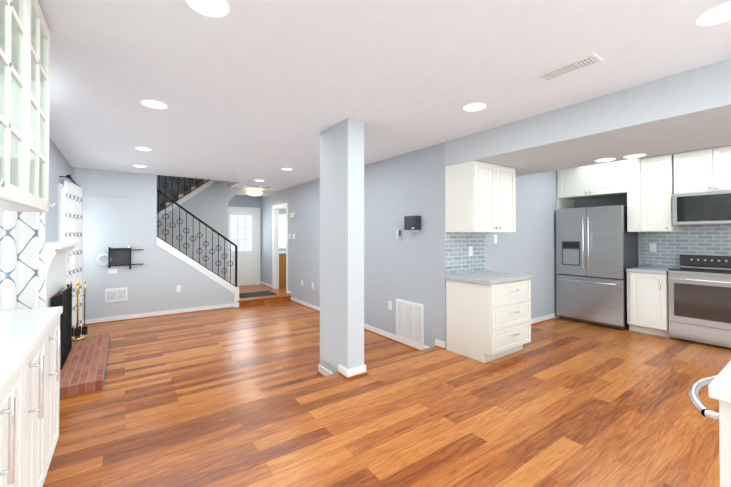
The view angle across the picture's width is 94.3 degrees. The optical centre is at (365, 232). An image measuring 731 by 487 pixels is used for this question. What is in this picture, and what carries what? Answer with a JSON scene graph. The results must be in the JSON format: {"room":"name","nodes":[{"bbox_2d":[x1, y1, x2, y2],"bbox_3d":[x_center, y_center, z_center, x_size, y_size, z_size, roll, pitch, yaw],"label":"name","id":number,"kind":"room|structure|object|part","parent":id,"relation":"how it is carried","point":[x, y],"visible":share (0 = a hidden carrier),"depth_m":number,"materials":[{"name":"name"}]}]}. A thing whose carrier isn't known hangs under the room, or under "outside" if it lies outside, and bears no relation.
{"room":"kitchen","nodes":[
{"label":"kitchen","id":0,"kind":"room"},
{"bbox_2d":[45,137,71,242],"bbox_3d":[-2.629,-0.984,2.398,0.120,5.300,12.000,0,-1,-35],"label":"wall","id":1,"kind":"structure","parent":0,"point":[59,165],"depth_m":4.14,"materials":[{"name":"paint"}]},
{"bbox_2d":[0,0,35,211],"bbox_3d":[-1.272,-0.603,0.906,0.363,0.970,1.114,0,-1,-35],"label":"upper cabinet","id":2,"kind":"object","parent":1,"relation":"attached to","point":[24,96],"depth_m":1.38,"materials":[{"name":"white wood"}]},
{"bbox_2d":[0,211,44,311],"bbox_3d":[-2.489,0.378,2.534,0.210,2.220,1.020,0,-1,-35],"label":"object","id":3,"kind":"object","parent":1,"relation":"attached to","point":[22,260],"visible":0.33,"depth_m":2.25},
{"bbox_2d":[0,0,51,211],"bbox_3d":[-1.696,-0.597,1.502,0.363,0.970,0.557,0,-1,-35],"label":"upper cabinet","id":4,"kind":"object","parent":1,"relation":"attached to","point":[42,31],"depth_m":1.78,"materials":[{"name":"white wood"}]},
{"bbox_2d":[58,183,65,241],"bbox_3d":[-3.446,0.059,3.679,0.044,1.400,3.870,0,-1,-35],"label":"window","id":5,"kind":"structure","parent":1,"relation":"attached to","point":[61,213],"depth_m":4.42,"materials":[{"name":"white"}]},
{"bbox_2d":[59,174,79,186],"bbox_3d":[-3.392,-0.741,3.682,0.128,0.056,4.133,0,-1,-35],"label":"curtain rod","id":6,"kind":"object","parent":1,"relation":"attached to","point":[68,176],"visible":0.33,"depth_m":4.45,"materials":[{"name":"black metal"}]},
{"bbox_2d":[63,180,82,329],"bbox_3d":[-4.263,0.401,4.941,0.057,2.220,0.829,0,-1,-27],"label":"curtain","id":7,"kind":"object","parent":6,"relation":"hanging from","point":[73,209],"visible":0.58,"depth_m":4.96,"materials":[{"name":"white fabric"}]},
{"bbox_2d":[72,167,238,319],"bbox_3d":[-3.726,0.325,6.312,2.645,2.760,0.210,0,-1,-35],"label":"wall","id":8,"kind":"structure","parent":0,"point":[133,263],"depth_m":6.01,"materials":[{"name":"paint"}]},
{"bbox_2d":[108,269,116,273],"bbox_3d":[-4.338,0.665,5.820,0.120,0.075,0.016,0,-1,-35],"label":"outlet","id":9,"kind":"object","parent":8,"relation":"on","point":[110,271],"depth_m":5.82,"materials":[{"name":"white plastic"}]},
{"bbox_2d":[176,285,180,291],"bbox_3d":[-3.526,1.056,6.399,0.075,0.120,0.010,0,-1,-35],"label":"outlet","id":10,"kind":"object","parent":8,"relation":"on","point":[178,287],"depth_m":6.40,"materials":[{"name":"white plastic"}]},
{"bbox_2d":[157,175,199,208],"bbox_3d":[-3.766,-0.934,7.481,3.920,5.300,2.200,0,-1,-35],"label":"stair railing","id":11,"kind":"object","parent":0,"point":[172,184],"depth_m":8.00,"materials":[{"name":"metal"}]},
{"bbox_2d":[157,176,275,280],"bbox_3d":[-3.826,-0.360,7.456,3.800,4.151,1.759,0,-1,-35],"label":"wall","id":12,"kind":"structure","parent":0,"point":[209,206],"depth_m":7.54,"materials":[{"name":"paint"}]},
{"bbox_2d":[55,301,417,448],"bbox_3d":[-2.006,1.605,4.835,4.050,0.170,4.510,0,-1,-35],"label":"floor","id":13,"kind":"structure","parent":0,"point":[159,368],"depth_m":3.98,"materials":[{"name":"brown wood"}]},
{"bbox_2d":[59,333,109,397],"bbox_3d":[-3.286,1.463,3.871,0.536,0.093,1.900,0,-1,-35],"label":"brick hearth","id":14,"kind":"object","parent":13,"relation":"on","point":[83,370],"visible":0.64,"depth_m":3.55,"materials":[{"name":"red brick"}]},
{"bbox_2d":[50,284,71,369],"bbox_3d":[-3.373,1.017,3.789,0.072,0.794,1.160,0,-1,-35],"label":"fire screen","id":15,"kind":"object","parent":14,"relation":"on","point":[64,299],"visible":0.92,"depth_m":3.67,"materials":[{"name":"black metal"}]},
{"bbox_2d":[45,241,79,307],"bbox_3d":[-3.389,0.761,3.743,0.219,1.304,1.700,0,-1,-35],"label":"fireplace surround","id":16,"kind":"object","parent":14,"relation":"on","point":[57,254],"visible":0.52,"depth_m":3.58,"materials":[{"name":"white wood"}]},
{"bbox_2d":[70,280,86,340],"bbox_3d":[-3.832,1.028,4.518,0.200,0.786,0.202,0,-1,-35],"label":"fireplace tools","id":17,"kind":"object","parent":14,"relation":"on","point":[76,333],"visible":0.9,"depth_m":4.51,"materials":[{"name":"gold metal"}]},
{"bbox_2d":[320,118,363,373],"bbox_3d":[-0.253,0.212,3.488,0.190,2.590,0.560,0,-1,-35],"label":"pillar","id":18,"kind":"structure","parent":13,"relation":"on","point":[341,243],"depth_m":3.31,"materials":[{"name":"paint"}]},
{"bbox_2d":[317,364,366,379],"bbox_3d":[-0.253,1.399,3.477,0.230,0.215,0.600,0,-1,-35],"label":"baseboard","id":19,"kind":"structure","parent":18,"relation":"attached to","point":[345,373],"depth_m":3.26,"materials":[{"name":"white wood"}]},
{"bbox_2d":[228,194,260,280],"bbox_3d":[-3.399,-0.917,9.165,1.370,5.300,0.120,0,-1,-35],"label":"wall","id":20,"kind":"structure","parent":0,"point":[237,200],"depth_m":9.17,"materials":[{"name":"paint"}]},
{"bbox_2d":[228,206,259,285],"bbox_3d":[-3.321,0.372,9.093,1.010,2.120,0.127,0,-1,-35],"label":"front door","id":21,"kind":"structure","parent":20,"relation":"in","point":[248,267],"depth_m":9.18,"materials":[{"name":"white"}]},
{"bbox_2d":[205,180,288,195],"bbox_3d":[-3.471,-0.577,7.822,3.040,1.561,2.220,0,-1,-35],"label":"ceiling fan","id":22,"kind":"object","parent":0,"point":[253,187],"depth_m":7.82,"materials":[{"name":"paint"}]},
{"bbox_2d":[246,189,262,195],"bbox_3d":[-2.652,-0.953,8.089,0.396,0.170,0.396,0,-1,-35],"label":"ceiling light","id":23,"kind":"object","parent":22,"relation":"attached to","point":[252,192],"depth_m":7.98,"materials":[{"name":"white glass"}]},
{"bbox_2d":[238,284,290,306],"bbox_3d":[-1.917,1.580,8.894,3.400,0.300,2.200,0,-1,-35],"label":"floor","id":24,"kind":"structure","parent":0,"point":[281,290],"depth_m":7.83,"materials":[{"name":"brown wood"}]},
{"bbox_2d":[239,291,276,297],"bbox_3d":[-2.518,1.413,7.774,0.800,0.012,0.570,0,-1,-35],"label":"door mat","id":25,"kind":"object","parent":24,"relation":"on","point":[253,294],"visible":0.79,"depth_m":7.70,"materials":[{"name":"grey fabric"}]},
{"bbox_2d":[279,251,285,285],"bbox_3d":[-2.096,0.987,9.582,1.140,0.900,0.600,0,-1,-35],"label":"base cabinet","id":26,"kind":"object","parent":24,"relation":"on","point":[282,268],"depth_m":9.14,"materials":[{"name":"brown wood"}]},
{"bbox_2d":[279,208,285,250],"bbox_3d":[-1.168,0.281,9.010,2.100,2.900,2.940,0,-1,-35],"label":"wall","id":27,"kind":"structure","parent":0,"point":[282,211],"depth_m":9.80,"materials":[{"name":"paint"}]},
{"bbox_2d":[279,214,285,248],"bbox_3d":[-2.313,-0.041,9.829,0.980,1.000,0.042,0,-1,-35],"label":"room window","id":28,"kind":"structure","parent":27,"relation":"in","point":[282,230],"depth_m":9.76,"materials":[{"name":"white glass"}]},
{"bbox_2d":[260,179,319,311],"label":"wall","id":29,"kind":"structure","parent":0,"point":[301,202],"depth_m":7.49,"materials":[{"name":"paint"}]},
{"bbox_3d":[-2.036,0.367,8.299,0.138,2.115,0.980,0,-1,-35],"label":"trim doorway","id":30,"kind":"part","parent":29,"relation":"part of","materials":[{"name":"white wood"}]},
{"bbox_3d":[0.341,1.409,4.427,7.100,0.215,11.900,0,-1,-35],"label":"baseboard trim","id":31,"kind":"part","parent":29,"relation":"part of","materials":[{"name":"white wood"}]},
{"bbox_2d":[38,0,730,186],"bbox_3d":[0.985,-1.153,3.547,7.340,0.140,9.920,0,-1,-35],"label":"ceiling","id":32,"kind":"structure","parent":0,"point":[251,91],"depth_m":2.28,"materials":[{"name":"paint"}]},
{"bbox_2d":[135,147,151,150],"bbox_3d":[-2.852,-1.071,4.352,0.190,0.006,0.190,0,-1,-35],"label":"recessed light","id":33,"kind":"object","parent":32,"relation":"in","point":[143,148],"visible":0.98,"depth_m":4.35,"materials":[{"name":"white plastic"}]},
{"bbox_2d":[141,100,166,108],"bbox_3d":[-1.795,-1.086,2.883,0.190,0.006,0.190,0,-1,-35],"label":"recessed light","id":34,"kind":"object","parent":32,"relation":"in","point":[154,104],"visible":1,"depth_m":2.87,"materials":[{"name":"white plastic"}]},
{"bbox_2d":[186,0,228,16],"bbox_3d":[-0.758,-1.098,1.632,0.190,0.006,0.190,0,-1,-35],"label":"recessed light","id":35,"kind":"object","parent":32,"relation":"in","point":[214,8],"visible":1,"depth_m":1.65,"materials":[{"name":"white plastic"}]},
{"bbox_2d":[463,103,485,111],"bbox_3d":[0.947,-1.085,2.944,0.190,0.006,0.190,0,-1,-35],"label":"recessed light","id":36,"kind":"object","parent":32,"relation":"in","point":[472,107],"visible":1,"depth_m":2.94,"materials":[{"name":"white plastic"}]},
{"bbox_2d":[536,53,602,81],"bbox_3d":[1.348,-1.089,2.259,0.140,0.013,0.360,0,-1,-35],"label":"ceiling vent","id":37,"kind":"object","parent":32,"relation":"in","point":[575,65],"visible":1,"depth_m":2.23,"materials":[{"name":"white plastic"}]},
{"bbox_2d":[445,58,730,176],"bbox_3d":[3.019,-0.947,2.281,1.350,0.296,5.260,0,-1,-35],"label":"beam","id":38,"kind":"structure","parent":32,"relation":"attached to","point":[686,110],"depth_m":2.85,"materials":[{"name":"paint"}]},
{"bbox_2d":[696,2,730,25],"bbox_3d":[1.792,-1.097,1.704,0.190,0.006,0.190,0,-1,-35],"label":"recessed light","id":39,"kind":"object","parent":32,"relation":"in","point":[718,14],"visible":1,"depth_m":1.72,"materials":[{"name":"white plastic"}]},
{"bbox_2d":[43,318,730,486],"bbox_3d":[2.257,1.510,1.733,7.400,0.300,5.490,0,-1,-35],"label":"floor","id":40,"kind":"structure","parent":0,"point":[559,402],"depth_m":2.34,"materials":[{"name":"brown wood"}]},
{"bbox_2d":[0,350,31,486],"bbox_3d":[-1.387,0.923,1.061,0.373,0.860,0.568,0,-1,-35],"label":"base cabinet","id":41,"kind":"object","parent":40,"relation":"on","point":[16,392],"depth_m":1.28,"materials":[{"name":"white wood"}]},
{"bbox_2d":[0,306,62,385],"bbox_3d":[-0.981,0.468,0.504,0.383,0.040,3.744,0,-1,-35],"label":"countertop","id":42,"kind":"structure","parent":41,"relation":"on","point":[20,330],"depth_m":1.57,"materials":[{"name":"white stone"}]},
{"bbox_2d":[32,326,51,486],"bbox_3d":[-1.656,0.927,1.439,0.373,0.860,0.568,0,-1,-35],"label":"base cabinet","id":43,"kind":"object","parent":40,"relation":"on","point":[42,352],"depth_m":1.65,"materials":[{"name":"white wood"}]},
{"bbox_2d":[52,310,62,455],"bbox_3d":[-1.911,0.930,1.798,0.373,0.860,0.521,0,-1,-35],"label":"base cabinet","id":44,"kind":"object","parent":40,"relation":"on","point":[56,332],"depth_m":1.95,"materials":[{"name":"white wood"}]},
{"bbox_2d":[52,349,438,458],"bbox_3d":[-0.663,1.437,2.992,3.800,0.131,0.125,0,-1,-35],"label":"joint","id":45,"kind":"object","parent":40,"relation":"attached to","point":[218,411],"visible":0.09,"depth_m":2.54,"materials":[{"name":"black wood"}]},
{"bbox_2d":[52,295,440,457],"bbox_3d":[-1.957,1.404,4.811,3.800,0.032,4.580,0,-1,-35],"label":"step","id":46,"kind":"structure","parent":40,"relation":"attached to","point":[120,435],"depth_m":2.62,"materials":[{"name":"orange wood"}]},
{"bbox_2d":[444,271,533,362],"bbox_3d":[1.456,0.942,3.969,0.840,0.880,0.642,0,-1,-35],"label":"base cabinet","id":47,"kind":"object","parent":40,"relation":"on","point":[488,315],"visible":1,"depth_m":3.74,"materials":[{"name":"white wood"}]},
{"bbox_2d":[556,205,637,329],"bbox_3d":[3.598,0.507,5.304,0.726,1.775,0.900,0,-1,-35],"label":"refrigerator","id":48,"kind":"object","parent":40,"relation":"on","point":[596,252],"visible":0.9,"depth_m":5.06,"materials":[{"name":"grey metal"}]},
{"bbox_2d":[626,266,668,337],"bbox_3d":[4.041,0.950,4.770,0.654,0.880,0.438,0,-1,-35],"label":"base cabinet","id":49,"kind":"object","parent":40,"relation":"on","point":[647,302],"visible":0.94,"depth_m":4.60,"materials":[{"name":"white wood"}]},
{"bbox_2d":[668,253,730,347],"bbox_3d":[4.371,0.820,4.256,0.677,1.070,0.754,0,-1,-35],"label":"range","id":50,"kind":"object","parent":40,"relation":"on","point":[699,294],"visible":1,"depth_m":4.20,"materials":[{"name":"silver metal"}]},
{"bbox_2d":[689,361,730,486],"bbox_3d":[1.685,0.914,1.162,1.140,0.880,0.753,0,-1,-35],"label":"base cabinet","id":51,"kind":"object","parent":40,"relation":"on","point":[719,386],"visible":1,"depth_m":1.04,"materials":[{"name":"white wood"}]},
{"bbox_2d":[364,142,451,350],"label":"wall","id":52,"kind":"structure","parent":0,"point":[404,257],"depth_m":4.55,"materials":[{"name":"paint"}]},
{"bbox_2d":[388,301,391,309],"bbox_3d":[0.350,1.040,4.842,0.010,0.120,0.075,0,-1,-35],"label":"outlet","id":53,"kind":"object","parent":52,"relation":"attached to","point":[389,302],"depth_m":4.84,"materials":[{"name":"white plastic"}]},
{"bbox_2d":[397,228,402,239],"bbox_3d":[0.470,0.019,4.680,0.012,0.160,0.120,0,-1,-35],"label":"switch","id":54,"kind":"object","parent":52,"relation":"attached to","point":[399,230],"depth_m":4.67,"materials":[{"name":"white plastic"}]},
{"bbox_2d":[396,298,423,344],"bbox_3d":[0.578,1.172,4.509,0.021,0.510,0.525,0,-1,-35],"label":"return grille","id":55,"kind":"object","parent":52,"relation":"attached to","point":[409,312],"depth_m":4.48,"materials":[{"name":"white plastic"}]},
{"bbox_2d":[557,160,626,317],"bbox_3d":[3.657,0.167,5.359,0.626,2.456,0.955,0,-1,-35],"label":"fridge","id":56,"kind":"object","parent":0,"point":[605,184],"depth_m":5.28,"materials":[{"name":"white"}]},
{"bbox_2d":[557,145,730,317],"bbox_3d":[4.952,0.298,3.643,0.748,2.760,5.260,0,-1,-35],"label":"wall","id":57,"kind":"structure","parent":0,"point":[676,204],"depth_m":4.72,"materials":[{"name":"paint"}]},
{"bbox_2d":[457,170,556,318],"bbox_3d":[2.344,0.313,5.107,3.300,2.760,0.150,0,-1,-35],"label":"wall","id":58,"kind":"structure","parent":57,"relation":"attached to","point":[528,247],"depth_m":5.18,"materials":[{"name":"paint"}]},
{"bbox_2d":[445,232,484,274],"bbox_3d":[1.257,0.250,4.238,0.760,0.501,0.008,0,-1,-35],"label":"tile backsplash","id":59,"kind":"structure","parent":58,"relation":"attached to","point":[458,259],"depth_m":4.21,"materials":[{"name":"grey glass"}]},
{"bbox_2d":[468,246,472,255],"bbox_3d":[1.329,0.235,4.275,0.075,0.120,0.016,0,-1,-35],"label":"outlet","id":60,"kind":"object","parent":59,"relation":"attached to","point":[470,248],"visible":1,"depth_m":4.27,"materials":[{"name":"white plastic"}]},
{"bbox_2d":[445,161,515,232],"bbox_3d":[1.406,-0.394,4.086,0.820,0.783,0.434,0,-1,-35],"label":"upper cabinet","id":61,"kind":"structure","parent":58,"relation":"attached to","point":[480,197],"depth_m":3.89,"materials":[{"name":"white wood"}]},
{"bbox_2d":[672,190,730,224],"bbox_3d":[4.495,-0.309,4.355,0.428,0.410,0.756,0,-1,-35],"label":"microwave","id":62,"kind":"object","parent":57,"relation":"attached to","point":[699,207],"depth_m":4.32,"materials":[{"name":"silver metal"}]},
{"bbox_2d":[673,145,730,193],"bbox_3d":[4.619,-0.795,4.232,0.376,0.554,1.109,0,-1,-35],"label":"upper cabinet","id":63,"kind":"object","parent":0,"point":[705,170],"depth_m":4.36,"materials":[{"name":"white wood"}]}
]}

